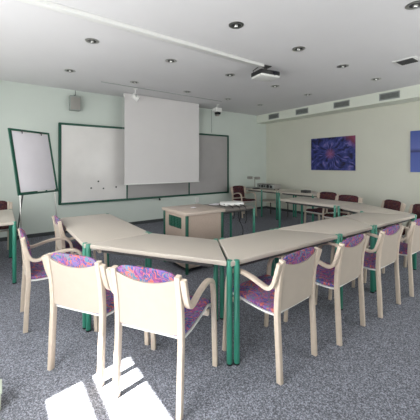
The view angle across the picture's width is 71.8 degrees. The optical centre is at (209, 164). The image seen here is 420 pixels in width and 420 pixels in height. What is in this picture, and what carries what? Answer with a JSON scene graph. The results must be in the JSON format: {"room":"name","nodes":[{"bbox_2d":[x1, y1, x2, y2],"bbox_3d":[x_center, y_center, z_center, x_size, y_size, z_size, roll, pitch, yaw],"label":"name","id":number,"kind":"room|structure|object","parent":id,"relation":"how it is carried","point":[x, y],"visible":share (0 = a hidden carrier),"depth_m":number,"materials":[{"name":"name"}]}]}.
{"room":"seminar room","nodes":[
{"label":"seminar room","id":0,"kind":"room"},
{"bbox_2d":[0,80,265,237],"bbox_3d":[-1.504,-0.080,7.194,8.440,3.000,0.120,0,0,-36],"label":"wall","id":1,"kind":"structure","parent":0,"point":[23,106],"depth_m":6.28,"materials":[{"name":"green paint"}]},
{"bbox_2d":[69,90,80,110],"bbox_3d":[-2.820,-1.353,6.045,0.210,0.446,0.199,0,0,-36],"label":"wall speaker","id":2,"kind":"object","parent":1,"relation":"attached to","point":[74,101],"visible":1,"depth_m":5.96,"materials":[{"name":"grey plastic"}]},
{"bbox_2d":[0,206,265,241],"bbox_3d":[-1.465,1.385,7.140,8.200,0.070,0.014,0,0,-36],"label":"baseboard","id":3,"kind":"structure","parent":1,"relation":"attached to","point":[263,207],"depth_m":5.89,"materials":[{"name":"grey"}]},
{"bbox_2d":[58,122,228,204],"bbox_3d":[-1.263,0.004,7.228,4.500,1.753,0.105,0,0,-36],"label":"whiteboard","id":4,"kind":"object","parent":1,"relation":"attached to","point":[88,155],"visible":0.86,"depth_m":6.51,"materials":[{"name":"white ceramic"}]},
{"bbox_2d":[103,197,161,201],"bbox_3d":[-1.827,0.815,6.813,1.500,0.012,0.060,0,0,-36],"label":"tray","id":5,"kind":"object","parent":4,"relation":"on","point":[131,198],"depth_m":6.76,"materials":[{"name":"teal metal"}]},
{"bbox_2d":[0,208,419,419],"bbox_3d":[0.920,1.470,3.845,8.440,0.100,8.390,0,0,-36],"label":"floor","id":6,"kind":"structure","parent":0,"point":[374,374],"depth_m":2.11,"materials":[{"name":"carpet"}]},
{"bbox_2d":[0,379,1,409],"bbox_3d":[-1.320,1.363,1.662,0.210,0.114,0.130,0,0,-36],"label":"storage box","id":7,"kind":"object","parent":6,"relation":"on","point":[0,379],"visible":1,"depth_m":1.68,"materials":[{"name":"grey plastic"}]},
{"bbox_2d":[0,201,12,249],"bbox_3d":[-3.428,1.006,4.565,0.540,0.830,0.532,0,0,-36],"label":"armchair","id":8,"kind":"object","parent":6,"relation":"on","point":[4,205],"visible":0.26,"depth_m":4.83,"materials":[{"name":"brown wood"}]},
{"bbox_2d":[0,201,6,209],"bbox_3d":[-3.555,0.755,4.740,0.398,0.329,0.086,0,0,-36],"label":"cushion","id":9,"kind":"object","parent":8,"relation":"on","point":[3,204],"depth_m":4.81,"materials":[{"name":"red fabric"}]},
{"bbox_2d":[0,225,8,229],"bbox_3d":[-3.409,0.966,4.538,0.440,0.051,0.463,0,0,-36],"label":"seat cushion","id":10,"kind":"object","parent":8,"relation":"on","point":[1,227],"depth_m":4.46,"materials":[{"name":"red fabric"}]},
{"bbox_2d":[0,209,16,283],"bbox_3d":[-3.129,1.048,3.648,1.114,0.743,1.224,0,0,-36],"label":"conference table","id":11,"kind":"object","parent":6,"relation":"on","point":[6,216],"visible":1,"depth_m":3.49,"materials":[{"name":"metal"}]},
{"bbox_2d":[7,128,58,264],"bbox_3d":[-2.840,0.444,4.518,0.579,1.957,0.720,0,0,17],"label":"flipchart","id":12,"kind":"object","parent":6,"relation":"on","point":[31,151],"visible":0.91,"depth_m":4.43,"materials":[{"name":"white paper"}]},
{"bbox_2d":[21,190,58,194],"bbox_3d":[-2.586,0.414,4.443,0.050,0.020,0.645,0,0,17],"label":"tray","id":13,"kind":"object","parent":12,"relation":"on","point":[27,192],"depth_m":4.34,"materials":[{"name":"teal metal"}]},
{"bbox_2d":[18,228,81,332],"bbox_3d":[-1.510,1.006,2.771,0.532,0.830,0.540,0,0,-36],"label":"armchair","id":14,"kind":"object","parent":6,"relation":"on","point":[33,269],"visible":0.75,"depth_m":2.53,"materials":[{"name":"brown wood"}]},
{"bbox_2d":[19,228,31,266],"bbox_3d":[-1.685,0.755,2.644,0.086,0.329,0.398,0,0,-36],"label":"cushion","id":15,"kind":"object","parent":14,"relation":"on","point":[22,234],"depth_m":2.54,"materials":[{"name":"fabric"}]},
{"bbox_2d":[31,261,47,278],"bbox_3d":[-1.483,0.966,2.791,0.463,0.051,0.440,0,0,-36],"label":"seat cushion","id":16,"kind":"object","parent":14,"relation":"on","point":[37,269],"depth_m":2.61,"materials":[{"name":"fabric"}]},
{"bbox_2d":[52,215,107,267],"bbox_3d":[-1.567,1.006,3.482,0.532,0.830,0.540,0,0,-36],"label":"armchair","id":17,"kind":"object","parent":6,"relation":"on","point":[59,229],"visible":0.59,"depth_m":3.34,"materials":[{"name":"brown wood"}]},
{"bbox_2d":[54,215,65,244],"bbox_3d":[-1.743,0.755,3.356,0.086,0.329,0.398,0,0,-36],"label":"cushion","id":18,"kind":"object","parent":17,"relation":"on","point":[56,227],"depth_m":3.30,"materials":[{"name":"fabric"}]},
{"bbox_2d":[65,241,81,253],"bbox_3d":[-1.541,0.966,3.502,0.463,0.051,0.440,0,0,-36],"label":"seat cushion","id":19,"kind":"object","parent":17,"relation":"on","point":[76,244],"depth_m":3.42,"materials":[{"name":"fabric"}]},
{"bbox_2d":[41,252,149,387],"bbox_3d":[-0.824,1.006,2.154,0.540,0.830,0.532,0,0,21],"label":"armchair","id":20,"kind":"object","parent":6,"relation":"on","point":[80,283],"visible":0.85,"depth_m":1.92,"materials":[{"name":"brown wood"}]},
{"bbox_2d":[51,252,95,267],"bbox_3d":[-0.902,0.755,1.952,0.398,0.329,0.086,0,0,21],"label":"cushion","id":21,"kind":"object","parent":20,"relation":"on","point":[58,259],"depth_m":1.92,"materials":[{"name":"fabric"}]},
{"bbox_2d":[56,288,113,313],"bbox_3d":[-0.812,0.966,2.184,0.440,0.051,0.463,0,0,21],"label":"seat cushion","id":22,"kind":"object","parent":20,"relation":"on","point":[109,309],"depth_m":2.00,"materials":[{"name":"fabric"}]},
{"bbox_2d":[59,213,148,328],"bbox_3d":[-1.256,1.048,3.285,0.662,0.743,1.504,0,0,-36],"label":"conference table","id":23,"kind":"object","parent":6,"relation":"on","point":[96,228],"visible":0.54,"depth_m":3.06,"materials":[{"name":"laminate"}]},
{"bbox_2d":[86,232,232,365],"bbox_3d":[-0.360,1.048,2.531,1.297,0.743,0.587,0,0,20],"label":"conference table","id":24,"kind":"object","parent":6,"relation":"on","point":[171,248],"visible":0.73,"depth_m":2.36,"materials":[{"name":"laminate"}]},
{"bbox_2d":[106,265,217,419],"bbox_3d":[-0.290,1.006,1.911,0.540,0.830,0.532,0,0,21],"label":"armchair","id":25,"kind":"object","parent":6,"relation":"on","point":[154,301],"visible":1,"depth_m":1.70,"materials":[{"name":"brown wood"}]},
{"bbox_2d":[117,265,175,282],"bbox_3d":[-0.368,0.755,1.709,0.398,0.329,0.086,0,0,21],"label":"cushion","id":26,"kind":"object","parent":25,"relation":"on","point":[125,273],"depth_m":1.68,"materials":[{"name":"fabric"}]},
{"bbox_2d":[122,295,210,335],"bbox_3d":[-0.278,0.966,1.941,0.440,0.051,0.463,0,0,21],"label":"seat cushion","id":27,"kind":"object","parent":25,"relation":"on","point":[192,316],"depth_m":1.85,"materials":[{"name":"fabric"}]},
{"bbox_2d":[162,204,224,274],"bbox_3d":[-0.246,1.020,4.186,0.650,0.800,0.690,0,0,-36],"label":"desk","id":28,"kind":"object","parent":6,"relation":"on","point":[202,221],"visible":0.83,"depth_m":3.97,"materials":[{"name":"laminate"}]},
{"bbox_2d":[203,204,254,236],"bbox_3d":[0.265,1.048,4.852,0.804,0.743,0.694,0,0,-36],"label":"conference table","id":29,"kind":"object","parent":6,"relation":"on","point":[228,209],"visible":0.22,"depth_m":4.75,"materials":[{"name":"grey laminate"}]},
{"bbox_2d":[219,201,246,223],"bbox_3d":[0.391,0.775,4.769,0.396,0.314,0.452,0,0,-22],"label":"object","id":30,"kind":"object","parent":29,"relation":"on","point":[223,203],"visible":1,"depth_m":4.72,"materials":[{"name":"white plastic"}]},
{"bbox_2d":[230,185,256,217],"bbox_3d":[0.937,1.006,8.120,0.540,0.830,0.532,0,0,-34],"label":"armchair","id":31,"kind":"object","parent":6,"relation":"on","point":[238,192],"visible":0.94,"depth_m":8.18,"materials":[{"name":"brown wood"}]},
{"bbox_2d":[233,185,243,197],"bbox_3d":[0.817,0.755,8.299,0.398,0.329,0.086,0,0,-34],"label":"cushion","id":32,"kind":"object","parent":31,"relation":"on","point":[236,189],"depth_m":8.27,"materials":[{"name":"red fabric"}]},
{"bbox_2d":[233,198,254,201],"bbox_3d":[0.956,0.966,8.092,0.440,0.051,0.463,0,0,-34],"label":"seat cushion","id":33,"kind":"object","parent":31,"relation":"on","point":[234,199],"depth_m":7.96,"materials":[{"name":"red fabric"}]},
{"bbox_2d":[246,188,293,219],"bbox_3d":[1.648,1.048,8.211,0.744,0.743,1.270,0,0,-36],"label":"conference table","id":34,"kind":"object","parent":6,"relation":"on","point":[261,190],"visible":0.72,"depth_m":7.91,"materials":[{"name":"laminate"}]},
{"bbox_2d":[246,176,259,188],"bbox_3d":[1.258,0.509,8.528,0.300,0.339,0.440,0,0,-36],"label":"camera","id":35,"kind":"object","parent":34,"relation":"on","point":[248,177],"visible":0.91,"depth_m":8.49,"materials":[{"name":"grey plastic"}]},
{"bbox_2d":[247,176,259,179],"bbox_3d":[1.283,0.380,8.546,0.120,0.080,0.440,0,0,-36],"label":"lamp","id":36,"kind":"object","parent":35,"relation":"attached to","point":[249,177],"depth_m":8.58,"materials":[{"name":"silver metal"}]},
{"bbox_2d":[257,183,280,189],"bbox_3d":[1.643,0.605,8.177,0.288,0.150,0.660,0,0,-36],"label":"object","id":37,"kind":"object","parent":34,"relation":"on","point":[259,185],"visible":0.98,"depth_m":7.99,"materials":[{"name":"silver metal"}]},
{"bbox_2d":[222,247,321,384],"bbox_3d":[0.470,1.006,2.200,0.540,0.830,0.532,0,0,-41],"label":"armchair","id":38,"kind":"object","parent":6,"relation":"on","point":[292,282],"visible":0.91,"depth_m":2.04,"materials":[{"name":"brown wood"}]},
{"bbox_2d":[233,274,274,312],"bbox_3d":[0.448,0.966,2.225,0.440,0.051,0.463,0,0,-41],"label":"seat cushion","id":39,"kind":"object","parent":38,"relation":"on","point":[251,293],"depth_m":2.14,"materials":[{"name":"fabric"}]},
{"bbox_2d":[283,247,314,263],"bbox_3d":[0.611,0.755,2.037,0.398,0.329,0.086,0,0,-41],"label":"cushion","id":40,"kind":"object","parent":38,"relation":"on","point":[307,255],"depth_m":2.02,"materials":[{"name":"fabric"}]},
{"bbox_2d":[260,199,287,216],"bbox_3d":[1.786,1.201,8.021,0.440,0.438,0.720,0,0,-36],"label":"stand","id":41,"kind":"object","parent":6,"relation":"on","point":[263,200],"visible":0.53,"depth_m":8.03,"materials":[{"name":"laminate"}]},
{"bbox_2d":[260,199,285,203],"bbox_3d":[1.786,1.000,8.021,0.440,0.035,0.720,0,0,-36],"label":"shelf","id":42,"kind":"object","parent":41,"relation":"attached to","point":[264,200],"depth_m":8.03,"materials":[{"name":"laminate"}]},
{"bbox_2d":[218,229,339,365],"bbox_3d":[0.549,1.048,2.663,1.384,0.743,0.594,0,0,-36],"label":"conference table","id":43,"kind":"object","parent":6,"relation":"on","point":[251,248],"visible":0.79,"depth_m":2.48,"materials":[{"name":"laminate"}]},
{"bbox_2d":[278,190,330,221],"bbox_3d":[2.345,1.048,7.265,0.724,0.743,1.060,0,0,-36],"label":"conference table","id":44,"kind":"object","parent":6,"relation":"on","point":[295,193],"visible":0.5,"depth_m":7.17,"materials":[{"name":"laminate"}]},
{"bbox_2d":[301,190,310,192],"bbox_3d":[2.361,0.650,7.141,0.200,0.060,0.160,0,0,-36],"label":"box","id":45,"kind":"object","parent":44,"relation":"on","point":[302,191],"visible":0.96,"depth_m":7.08,"materials":[{"name":"grey"}]},
{"bbox_2d":[279,197,355,240],"bbox_3d":[2.011,1.048,5.503,0.747,0.743,1.207,0,0,-36],"label":"conference table","id":46,"kind":"object","parent":6,"relation":"on","point":[314,202],"visible":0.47,"depth_m":5.40,"materials":[{"name":"laminate"}]},
{"bbox_2d":[304,192,338,222],"bbox_3d":[2.396,1.006,6.203,0.532,0.830,0.540,0,0,-36],"label":"armchair","id":47,"kind":"object","parent":6,"relation":"on","point":[321,195],"visible":0.34,"depth_m":6.25,"materials":[{"name":"brown wood"}]},
{"bbox_2d":[306,208,333,213],"bbox_3d":[2.369,0.966,6.184,0.463,0.051,0.440,0,0,-36],"label":"seat cushion","id":48,"kind":"object","parent":47,"relation":"on","point":[317,210],"depth_m":6.10,"materials":[{"name":"red fabric"}]},
{"bbox_2d":[319,192,336,199],"bbox_3d":[2.571,0.755,6.330,0.086,0.329,0.398,0,0,-36],"label":"cushion","id":49,"kind":"object","parent":47,"relation":"on","point":[322,195],"depth_m":6.32,"materials":[{"name":"red fabric"}]},
{"bbox_2d":[274,216,374,309],"bbox_3d":[1.388,1.048,3.264,1.320,0.743,0.584,0,0,-36],"label":"conference table","id":50,"kind":"object","parent":6,"relation":"on","point":[346,227],"visible":0.59,"depth_m":3.21,"materials":[{"name":"laminate"}]},
{"bbox_2d":[283,234,368,345],"bbox_3d":[1.042,1.006,2.603,0.540,0.830,0.532,0,0,-40],"label":"armchair","id":51,"kind":"object","parent":6,"relation":"on","point":[347,264],"visible":0.8,"depth_m":2.40,"materials":[{"name":"brown wood"}]},
{"bbox_2d":[315,261,334,286],"bbox_3d":[1.021,0.966,2.628,0.440,0.051,0.463,0,0,-40],"label":"seat cushion","id":52,"kind":"object","parent":51,"relation":"on","point":[324,276],"depth_m":2.49,"materials":[{"name":"fabric"}]},
{"bbox_2d":[342,234,363,246],"bbox_3d":[1.181,0.755,2.437,0.398,0.329,0.086,0,0,-40],"label":"cushion","id":53,"kind":"object","parent":51,"relation":"on","point":[358,240],"depth_m":2.41,"materials":[{"name":"fabric"}]},
{"bbox_2d":[322,195,362,237],"bbox_3d":[2.529,1.006,5.559,0.532,0.830,0.540,0,0,-36],"label":"armchair","id":54,"kind":"object","parent":6,"relation":"on","point":[348,198],"visible":0.32,"depth_m":5.63,"materials":[{"name":"brown wood"}]},
{"bbox_2d":[324,212,350,217],"bbox_3d":[2.502,0.966,5.539,0.463,0.051,0.440,0,0,-36],"label":"seat cushion","id":55,"kind":"object","parent":54,"relation":"on","point":[327,215],"depth_m":5.57,"materials":[{"name":"red fabric"}]},
{"bbox_2d":[338,195,358,211],"bbox_3d":[2.704,0.755,5.686,0.086,0.329,0.398,0,0,-36],"label":"cushion","id":56,"kind":"object","parent":54,"relation":"on","point":[348,198],"depth_m":5.68,"materials":[{"name":"red fabric"}]},
{"bbox_2d":[328,224,403,317],"bbox_3d":[1.620,1.006,3.015,0.540,0.830,0.532,0,0,-38],"label":"armchair","id":57,"kind":"object","parent":6,"relation":"on","point":[387,245],"visible":0.84,"depth_m":2.81,"materials":[{"name":"brown wood"}]},
{"bbox_2d":[334,251,375,268],"bbox_3d":[1.600,0.966,3.041,0.440,0.051,0.463,0,0,-38],"label":"seat cushion","id":58,"kind":"object","parent":57,"relation":"on","point":[369,258],"depth_m":2.91,"materials":[{"name":"fabric"}]},
{"bbox_2d":[382,224,399,234],"bbox_3d":[1.753,0.755,2.844,0.398,0.329,0.086,0,0,-38],"label":"cushion","id":59,"kind":"object","parent":57,"relation":"on","point":[395,229],"depth_m":2.82,"materials":[{"name":"fabric"}]},
{"bbox_2d":[338,203,415,266],"bbox_3d":[2.452,1.048,4.561,0.616,0.743,1.249,0,0,-7],"label":"conference table","id":60,"kind":"object","parent":6,"relation":"on","point":[354,208],"visible":0.43,"depth_m":4.53,"materials":[{"name":"laminate"}]},
{"bbox_2d":[343,212,416,291],"bbox_3d":[2.171,1.048,3.831,1.206,0.743,0.584,0,0,-36],"label":"conference table","id":61,"kind":"object","parent":6,"relation":"on","point":[378,220],"visible":0.57,"depth_m":3.73,"materials":[{"name":"laminate"}]},
{"bbox_2d":[363,218,419,296],"bbox_3d":[2.220,1.006,3.449,0.540,0.830,0.532,0,0,-37],"label":"armchair","id":62,"kind":"object","parent":6,"relation":"on","point":[413,236],"visible":0.61,"depth_m":3.17,"materials":[{"name":"brown wood"}]},
{"bbox_2d":[369,242,407,254],"bbox_3d":[2.200,0.966,3.475,0.440,0.051,0.463,0,0,-37],"label":"seat cushion","id":63,"kind":"object","parent":62,"relation":"on","point":[403,250],"depth_m":3.33,"materials":[{"name":"fabric"}]},
{"bbox_2d":[413,218,419,225],"bbox_3d":[2.349,0.755,3.276,0.398,0.329,0.086,0,0,-37],"label":"cushion","id":64,"kind":"object","parent":62,"relation":"on","point":[417,222],"depth_m":3.18,"materials":[{"name":"fabric"}]},
{"bbox_2d":[377,199,405,241],"bbox_3d":[2.843,1.006,4.867,0.532,0.830,0.540,0,0,-4],"label":"armchair","id":65,"kind":"object","parent":6,"relation":"on","point":[388,204],"visible":0.28,"depth_m":4.80,"materials":[{"name":"brown wood"}]},
{"bbox_2d":[383,199,400,210],"bbox_3d":[3.058,0.755,4.882,0.086,0.329,0.398,0,0,-4],"label":"cushion","id":66,"kind":"object","parent":65,"relation":"on","point":[388,204],"depth_m":4.85,"materials":[{"name":"red fabric"}]},
{"bbox_2d":[381,204,419,267],"bbox_3d":[2.945,1.006,4.299,0.532,0.830,0.540,0,0,-4],"label":"armchair","id":67,"kind":"object","parent":6,"relation":"on","point":[414,208],"visible":0.31,"depth_m":4.34,"materials":[{"name":"brown wood"}]},
{"bbox_2d":[412,204,419,218],"bbox_3d":[3.161,0.755,4.314,0.086,0.329,0.398,0,0,-4],"label":"cushion","id":68,"kind":"object","parent":67,"relation":"on","point":[415,207],"depth_m":4.41,"materials":[{"name":"red fabric"}]},
{"bbox_2d":[0,0,419,115],"bbox_3d":[0.920,-1.630,3.845,8.440,0.100,8.390,0,0,-36],"label":"ceiling","id":69,"kind":"structure","parent":0,"point":[37,44],"depth_m":3.93,"materials":[{"name":"paint"}]},
{"bbox_2d":[64,69,75,72],"bbox_3d":[-2.344,-1.565,4.858,0.172,0.030,0.172,0,0,-36],"label":"recessed light","id":70,"kind":"object","parent":69,"relation":"in","point":[66,70],"visible":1,"depth_m":4.84,"materials":[{"name":"silver metal"}]},
{"bbox_2d":[85,38,98,43],"bbox_3d":[-1.500,-1.565,3.692,0.172,0.030,0.172,0,0,-36],"label":"recessed light","id":71,"kind":"object","parent":69,"relation":"in","point":[89,40],"visible":1,"depth_m":3.67,"materials":[{"name":"silver metal"}]},
{"bbox_2d":[131,88,139,101],"bbox_3d":[-1.545,-1.450,6.028,0.184,0.260,0.147,0,0,-36],"label":"spotlight","id":72,"kind":"object","parent":69,"relation":"hanging from","point":[134,96],"visible":1,"depth_m":5.99,"materials":[{"name":"white plastic"}]},
{"bbox_2d":[17,0,263,67],"bbox_3d":[-0.970,-1.558,3.267,4.440,0.044,0.080,0,0,-36],"label":"duct","id":73,"kind":"object","parent":69,"relation":"attached to","point":[49,5],"visible":1,"depth_m":3.30,"materials":[{"name":"white plastic"}]},
{"bbox_2d":[123,93,198,184],"bbox_3d":[-1.112,-0.571,6.925,2.000,2.019,0.108,0,0,-36],"label":"projection screen","id":74,"kind":"object","parent":69,"relation":"hanging from","point":[161,136],"visible":1,"depth_m":6.82,"materials":[{"name":"fabric"}]},
{"bbox_2d":[101,81,221,101],"bbox_3d":[-0.889,-1.576,6.344,2.900,0.008,0.022,0,0,-36],"label":"rail","id":75,"kind":"object","parent":69,"relation":"attached to","point":[101,81],"visible":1,"depth_m":6.17,"materials":[{"name":"grey plastic"}]},
{"bbox_2d":[165,59,176,62],"bbox_3d":[-0.592,-1.565,4.399,0.172,0.030,0.172,0,0,-36],"label":"recessed light","id":76,"kind":"object","parent":69,"relation":"in","point":[166,60],"visible":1,"depth_m":4.38,"materials":[{"name":"silver metal"}]},
{"bbox_2d":[213,104,221,115],"bbox_3d":[0.195,-1.433,7.610,0.190,0.295,0.190,0,0,-36],"label":"camera","id":77,"kind":"object","parent":69,"relation":"hanging from","point":[216,110],"visible":1,"depth_m":7.56,"materials":[{"name":"white plastic"}]},
{"bbox_2d":[229,21,243,28],"bbox_3d":[0.295,-1.565,3.276,0.172,0.030,0.172,0,0,-36],"label":"recessed light","id":78,"kind":"object","parent":69,"relation":"in","point":[234,25],"visible":1,"depth_m":3.26,"materials":[{"name":"silver metal"}]},
{"bbox_2d":[251,65,279,81],"bbox_3d":[0.877,-1.480,4.662,0.370,0.196,0.366,0,0,-26],"label":"projector","id":79,"kind":"object","parent":69,"relation":"hanging from","point":[266,75],"visible":0.94,"depth_m":4.57,"materials":[{"name":"white plastic"}]},
{"bbox_2d":[292,46,304,51],"bbox_3d":[1.205,-1.565,3.946,0.172,0.030,0.172,0,0,-36],"label":"recessed light","id":80,"kind":"object","parent":69,"relation":"in","point":[299,48],"visible":1,"depth_m":3.93,"materials":[{"name":"silver metal"}]},
{"bbox_2d":[337,64,348,67],"bbox_3d":[2.125,-1.565,4.637,0.172,0.030,0.172,0,0,-36],"label":"recessed light","id":81,"kind":"object","parent":69,"relation":"in","point":[343,65],"visible":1,"depth_m":4.62,"materials":[{"name":"silver metal"}]},
{"bbox_2d":[392,56,419,65],"bbox_3d":[2.989,-1.569,4.398,0.300,0.022,0.300,0,0,-36],"label":"ceiling vent","id":82,"kind":"object","parent":69,"relation":"in","point":[412,59],"visible":1,"depth_m":4.37,"materials":[{"name":"white plastic"}]},
{"bbox_2d":[405,0,419,9],"bbox_3d":[2.027,-1.565,2.862,0.172,0.030,0.172,0,0,-36],"label":"recessed light","id":83,"kind":"object","parent":69,"relation":"in","point":[413,5],"visible":1,"depth_m":2.86,"materials":[{"name":"silver metal"}]},
{"bbox_2d":[266,101,419,225],"bbox_3d":[4.290,-0.080,6.284,0.120,3.000,8.150,0,0,-36],"label":"wall","id":84,"kind":"structure","parent":0,"point":[382,134],"depth_m":7.09,"materials":[{"name":"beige paint"}]},
{"bbox_2d":[266,206,324,217],"bbox_3d":[4.240,1.385,6.239,0.014,0.070,8.136,0,0,-36],"label":"baseboard","id":85,"kind":"structure","parent":84,"relation":"attached to","point":[268,207],"depth_m":8.68,"materials":[{"name":"grey"}]},
{"bbox_2d":[311,135,354,170],"bbox_3d":[3.215,-0.295,7.642,0.023,0.870,1.250,0,0,-36],"label":"print","id":86,"kind":"object","parent":84,"relation":"attached to","point":[331,153],"visible":1,"depth_m":7.59,"materials":[{"name":"blue paper"}]},
{"bbox_2d":[257,84,419,123],"bbox_3d":[4.063,-1.460,6.120,0.440,0.240,8.150,0,0,-36],"label":"trim","id":87,"kind":"structure","parent":84,"relation":"attached to","point":[411,93],"depth_m":6.88,"materials":[{"name":"white paint"}]},
{"bbox_2d":[269,113,278,119],"bbox_3d":[1.913,-1.460,8.705,0.013,0.150,0.400,0,0,-36],"label":"air vent","id":88,"kind":"object","parent":87,"relation":"attached to","point":[276,115],"visible":1,"depth_m":8.68,"materials":[{"name":"grey plastic"}]},
{"bbox_2d":[296,107,307,114],"bbox_3d":[2.499,-1.460,7.895,0.013,0.150,0.400,0,0,-36],"label":"air vent","id":89,"kind":"object","parent":87,"relation":"attached to","point":[303,110],"visible":1,"depth_m":7.88,"materials":[{"name":"grey metal"}]},
{"bbox_2d":[334,100,349,108],"bbox_3d":[3.162,-1.460,6.980,0.013,0.150,0.400,0,0,-36],"label":"air vent","id":90,"kind":"object","parent":87,"relation":"attached to","point":[345,103],"visible":1,"depth_m":6.97,"materials":[{"name":"grey metal"}]},
{"bbox_2d":[379,90,399,100],"bbox_3d":[3.783,-1.460,6.121,0.013,0.150,0.400,0,0,-36],"label":"air vent","id":91,"kind":"object","parent":87,"relation":"attached to","point":[395,94],"visible":1,"depth_m":6.11,"materials":[{"name":"grey metal"}]},
{"bbox_2d":[410,130,419,171],"bbox_3d":[4.625,-0.285,5.694,0.023,0.870,1.200,0,0,-36],"label":"print","id":92,"kind":"object","parent":84,"relation":"attached to","point":[414,135],"visible":1,"depth_m":6.10,"materials":[{"name":"blue paper"}]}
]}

